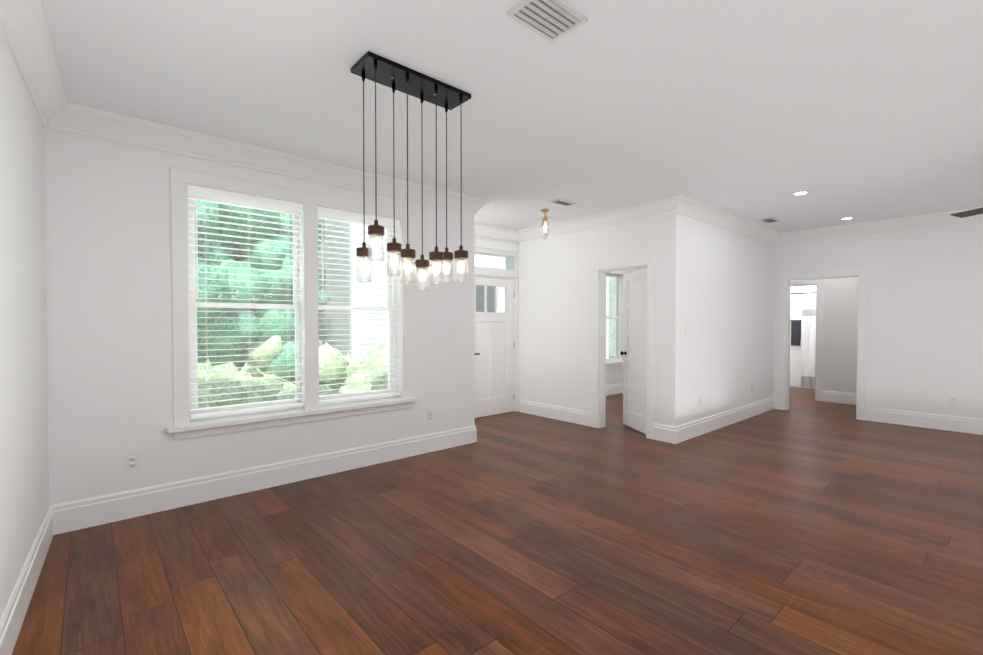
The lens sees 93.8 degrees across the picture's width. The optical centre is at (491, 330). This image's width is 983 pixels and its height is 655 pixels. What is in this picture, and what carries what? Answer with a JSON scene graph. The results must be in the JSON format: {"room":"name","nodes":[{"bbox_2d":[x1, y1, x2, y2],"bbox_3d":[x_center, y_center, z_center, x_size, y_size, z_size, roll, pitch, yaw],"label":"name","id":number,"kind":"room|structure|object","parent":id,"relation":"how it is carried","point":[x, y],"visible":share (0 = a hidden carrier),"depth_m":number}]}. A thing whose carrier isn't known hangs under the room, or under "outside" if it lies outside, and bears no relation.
{"room":"empty dining room","nodes":[
{"label":"empty dining room","id":0,"kind":"room"},
{"bbox_2d":[0,28,55,619],"bbox_3d":[-0.571,-0.013,-0.099,0.606,2.740,7.910,-1,1,-41],"label":"wall","id":1,"kind":"structure","parent":0,"point":[27,398],"depth_m":2.27},
{"bbox_2d":[0,504,55,654],"bbox_3d":[-0.429,1.262,-0.074,0.403,0.190,7.690,-1,1,-41],"label":"baseboard","id":2,"kind":"structure","parent":1,"relation":"attached to","point":[12,619],"depth_m":2.16},
{"bbox_2d":[0,0,71,131],"bbox_3d":[-0.431,-1.308,-0.038,0.504,0.152,7.570,-1,1,-41],"label":"crown molding","id":3,"kind":"structure","parent":1,"relation":"attached to","point":[24,28],"depth_m":2.26},
{"bbox_2d":[48,129,475,503],"bbox_3d":[-1.562,-0.083,4.157,3.466,2.740,0.200,-1,1,-41],"label":"wall","id":4,"kind":"structure","parent":0,"point":[86,370],"depth_m":3.25},
{"bbox_2d":[126,452,138,470],"bbox_3d":[-2.506,0.913,3.207,0.072,0.116,0.008,-1,1,-41],"label":"electrical outlet","id":5,"kind":"object","parent":4,"relation":"attached to","point":[132,461],"visible":1,"depth_m":3.21},
{"bbox_2d":[56,425,476,534],"bbox_3d":[-1.484,1.193,4.102,3.484,0.190,0.018,-1,1,-41],"label":"baseboard","id":6,"kind":"structure","parent":4,"relation":"attached to","point":[82,513],"depth_m":3.63},
{"bbox_2d":[64,103,489,214],"bbox_3d":[-1.375,-1.376,4.085,3.500,0.152,0.124,-1,1,-41],"label":"crown molding","id":7,"kind":"structure","parent":4,"relation":"attached to","point":[86,121],"depth_m":3.59},
{"bbox_2d":[167,167,417,439],"bbox_3d":[-1.620,-0.204,4.059,2.080,1.985,0.270,-1,1,-41],"label":"window","id":8,"kind":"structure","parent":4,"relation":"in","point":[390,307],"depth_m":3.95},
{"bbox_2d":[187,185,399,418],"bbox_3d":[-1.606,-0.221,4.043,1.788,1.749,0.075,-1,1,-41],"label":"window blinds","id":9,"kind":"object","parent":8,"relation":"attached to","point":[204,193],"visible":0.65,"depth_m":3.85},
{"bbox_2d":[428,410,433,421],"bbox_3d":[-0.641,0.896,4.842,0.072,0.116,0.008,-1,1,-41],"label":"electrical outlet","id":10,"kind":"object","parent":4,"relation":"attached to","point":[430,415],"visible":1,"depth_m":4.84},
{"bbox_2d":[476,236,515,276],"bbox_3d":[0.842,-0.139,7.567,5.044,2.740,0.200,-1,1,-41],"label":"wall","id":11,"kind":"structure","parent":0,"point":[478,248],"depth_m":6.73},
{"bbox_2d":[475,276,513,417],"bbox_3d":[0.015,0.232,6.728,0.918,2.013,0.100,-1,1,-41],"label":"front door","id":12,"kind":"structure","parent":11,"relation":"in","point":[494,363],"depth_m":6.78},
{"bbox_2d":[474,222,515,241],"bbox_3d":[-0.229,-1.414,6.392,1.514,0.152,0.124,-1,1,-41],"label":"crown molding","id":13,"kind":"structure","parent":11,"relation":"attached to","point":[482,230],"depth_m":6.63},
{"bbox_2d":[474,236,518,411],"bbox_3d":[-0.068,-0.041,6.750,1.095,2.567,0.229,-1,1,-41],"label":"door frame","id":14,"kind":"structure","parent":11,"relation":"attached to","point":[511,271],"depth_m":6.91},
{"bbox_2d":[606,270,629,369],"bbox_3d":[2.097,-0.242,8.618,1.580,1.950,0.270,-1,1,-41],"label":"bedroom window","id":15,"kind":"structure","parent":11,"relation":"in","point":[618,318],"depth_m":9.01},
{"bbox_2d":[12,386,982,654],"bbox_3d":[3.759,1.347,4.163,13.086,0.120,9.200,-1,1,-41],"label":"floor","id":16,"kind":"structure","parent":0,"point":[806,524],"depth_m":2.69},
{"bbox_2d":[40,0,982,232],"bbox_3d":[3.693,-1.514,4.191,13.086,0.120,9.400,-1,1,-41],"label":"ceiling","id":17,"kind":"structure","parent":0,"point":[860,111],"depth_m":2.78},
{"bbox_2d":[351,51,470,290],"bbox_3d":[-0.444,-0.833,2.645,0.670,1.190,0.235,-1,1,-41],"label":"pendant chandelier","id":18,"kind":"object","parent":17,"relation":"hanging from","point":[376,68],"visible":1,"depth_m":2.61},
{"bbox_2d":[537,209,553,239],"bbox_3d":[0.657,-1.296,5.630,0.224,0.362,0.224,-1,1,-41],"label":"pendant light","id":19,"kind":"object","parent":17,"relation":"hanging from","point":[545,218],"visible":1,"depth_m":5.61},
{"bbox_2d":[506,0,587,42],"bbox_3d":[0.253,-1.412,2.069,0.310,0.012,0.215,-1,1,-41],"label":"ceiling vent","id":20,"kind":"object","parent":17,"relation":"in","point":[551,21],"visible":1,"depth_m":2.07},
{"bbox_2d":[549,199,575,206],"bbox_3d":[0.817,-1.464,5.263,0.300,0.014,0.150,-1,1,-41],"label":"ceiling vent","id":21,"kind":"object","parent":17,"relation":"in","point":[562,202],"visible":0.98,"depth_m":5.26},
{"bbox_2d":[758,217,780,223],"bbox_3d":[3.733,-1.479,6.169,0.320,0.014,0.170,-1,1,-41],"label":"ceiling vent","id":22,"kind":"object","parent":17,"relation":"in","point":[769,220],"visible":1,"depth_m":6.17},
{"bbox_2d":[791,191,809,195],"bbox_3d":[3.287,-1.461,4.887,0.169,0.007,0.169,0,1,10],"label":"recessed light","id":23,"kind":"object","parent":17,"relation":"in","point":[798,193],"depth_m":4.89},
{"bbox_2d":[839,217,854,219],"bbox_3d":[4.690,-1.481,6.063,0.169,0.007,0.169,0,1,10],"label":"recessed light","id":24,"kind":"object","parent":17,"relation":"in","point":[845,218],"depth_m":6.06},
{"bbox_2d":[950,208,982,217],"bbox_3d":[4.366,-1.231,3.566,1.082,0.424,1.203,-1,1,-41],"label":"ceiling fan","id":25,"kind":"object","parent":17,"relation":"hanging from","point":[978,211],"visible":1,"depth_m":4.20},
{"bbox_2d":[516,215,663,424],"bbox_3d":[1.241,-0.117,6.182,0.120,2.740,2.370,-1,1,-41],"label":"wall","id":26,"kind":"structure","parent":0,"point":[555,280],"depth_m":6.30},
{"bbox_2d":[520,400,592,426],"bbox_3d":[0.883,1.153,6.507,0.018,0.190,1.340,-1,1,-41],"label":"baseboard","id":27,"kind":"structure","parent":26,"relation":"attached to","point":[581,417],"depth_m":6.45},
{"bbox_2d":[516,197,671,242],"bbox_3d":[1.186,-1.408,6.039,0.124,0.152,2.520,-1,1,-41],"label":"crown molding","id":28,"kind":"structure","parent":26,"relation":"attached to","point":[660,207],"depth_m":5.80},
{"bbox_2d":[592,257,654,438],"bbox_3d":[1.659,0.189,5.709,0.160,2.142,0.865,-1,1,-41],"label":"door frame","id":29,"kind":"structure","parent":26,"relation":"attached to","point":[599,269],"depth_m":5.90},
{"bbox_2d":[620,269,646,433],"bbox_3d":[1.854,0.251,5.834,0.384,2.000,0.574,-1,1,-41],"label":"bedroom door","id":30,"kind":"structure","parent":26,"relation":"in","point":[633,352],"depth_m":5.84},
{"bbox_2d":[606,383,622,395],"bbox_3d":[1.656,1.126,8.157,3.080,0.190,0.018,-1,1,-41],"label":"baseboard","id":31,"kind":"structure","parent":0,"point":[613,389],"depth_m":8.74},
{"bbox_2d":[664,213,775,426],"bbox_3d":[3.221,-0.118,6.255,3.194,2.740,0.130,-1,1,-41],"label":"wall","id":32,"kind":"structure","parent":0,"point":[720,283],"depth_m":5.83},
{"bbox_2d":[664,425,671,442],"bbox_3d":[3.222,1.155,6.370,3.080,0.190,0.030,-1,1,-41],"label":"baseboard","id":33,"kind":"structure","parent":32,"relation":"attached to","point":[667,429],"depth_m":5.22},
{"bbox_2d":[684,326,687,336],"bbox_3d":[2.247,0.008,5.310,0.072,0.116,0.009,-1,1,-41],"label":"light switch","id":34,"kind":"object","parent":32,"relation":"attached to","point":[685,330],"visible":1,"depth_m":5.30},
{"bbox_2d":[699,396,701,405],"bbox_3d":[2.540,0.854,5.581,0.072,0.116,0.008,-1,1,-41],"label":"electrical outlet","id":35,"kind":"object","parent":32,"relation":"attached to","point":[700,400],"visible":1,"depth_m":5.57},
{"bbox_2d":[672,397,775,443],"bbox_3d":[3.269,1.158,6.212,3.218,0.190,0.030,-1,1,-41],"label":"baseboard","id":36,"kind":"structure","parent":32,"relation":"attached to","point":[686,431],"depth_m":5.91},
{"bbox_2d":[672,195,783,243],"bbox_3d":[3.213,-1.409,6.058,3.198,0.152,0.124,-1,1,-41],"label":"crown molding","id":37,"kind":"structure","parent":32,"relation":"attached to","point":[681,204],"depth_m":5.79},
{"bbox_2d":[801,294,815,387],"bbox_3d":[6.513,0.210,8.806,0.050,1.840,0.980,-1,1,-41],"label":"curtain","id":38,"kind":"object","parent":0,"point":[808,354],"depth_m":9.10},
{"bbox_2d":[822,277,857,392],"bbox_3d":[5.826,-0.146,7.945,0.120,2.740,1.900,-1,1,-41],"label":"wall","id":39,"kind":"structure","parent":0,"point":[840,304],"depth_m":7.77},
{"bbox_2d":[822,391,855,404],"bbox_3d":[6.054,1.135,7.601,0.018,0.190,0.970,-1,1,-41],"label":"baseboard","id":40,"kind":"structure","parent":39,"relation":"attached to","point":[827,396],"depth_m":7.78},
{"bbox_2d":[776,221,982,418],"bbox_3d":[5.719,-0.112,5.924,0.126,2.740,9.100,-1,1,-41],"label":"wall","id":41,"kind":"structure","parent":0,"point":[925,285],"depth_m":6.03},
{"bbox_2d":[776,397,778,408],"bbox_3d":[4.415,1.136,7.541,0.018,0.190,0.620,-1,1,-41],"label":"baseboard","id":42,"kind":"structure","parent":41,"relation":"attached to","point":[777,398],"depth_m":7.23},
{"bbox_2d":[791,320,800,345],"bbox_3d":[6.444,0.045,9.727,0.084,0.540,0.500,-1,1,-41],"label":"television","id":43,"kind":"object","parent":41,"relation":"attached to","point":[795,332],"visible":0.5,"depth_m":9.70},
{"bbox_2d":[779,268,867,419],"bbox_3d":[4.919,0.171,6.844,0.160,2.142,1.076,-1,1,-41],"label":"door frame","id":44,"kind":"structure","parent":41,"relation":"attached to","point":[788,281],"depth_m":7.13},
{"bbox_2d":[774,207,982,244],"bbox_3d":[6.410,-1.390,4.933,0.124,0.152,6.030,-1,1,-41],"label":"crown molding","id":45,"kind":"structure","parent":41,"relation":"attached to","point":[942,218],"depth_m":6.21},
{"bbox_2d":[865,407,982,434],"bbox_3d":[6.868,1.186,4.533,0.018,0.190,5.000,-1,1,-41],"label":"baseboard","id":46,"kind":"structure","parent":41,"relation":"attached to","point":[908,418],"depth_m":5.94},
{"bbox_2d":[949,396,956,405],"bbox_3d":[5.788,0.880,5.768,0.008,0.116,0.072,-1,1,-41],"label":"electrical outlet","id":47,"kind":"object","parent":41,"relation":"attached to","point":[952,400],"visible":1,"depth_m":5.76},
{"label":"outside","id":48,"kind":"structure","parent":0,"visible":0},
{"bbox_2d":[609,277,615,355],"bbox_3d":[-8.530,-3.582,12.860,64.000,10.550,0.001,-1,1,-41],"label":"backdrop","id":49,"kind":"structure","parent":48,"point":[611,314],"depth_m":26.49},
{"bbox_3d":[-6.409,1.882,7.495,80.000,0.200,100.000,-1,1,-41],"label":"ground","id":50,"kind":"structure","parent":48,"visible":0},
{"bbox_2d":[192,200,387,421],"bbox_3d":[-7.979,-2.355,8.496,17.650,8.772,10.787,-1,1,-41],"label":"trees","id":51,"kind":"object","parent":50,"relation":"on","point":[257,320],"depth_m":7.43},
{"bbox_2d":[318,219,608,362],"bbox_3d":[-0.772,-2.444,16.620,11.400,8.150,4.600,-1,1,-41],"label":"house","id":52,"kind":"structure","parent":50,"relation":"on","point":[368,324],"depth_m":12.10}
]}

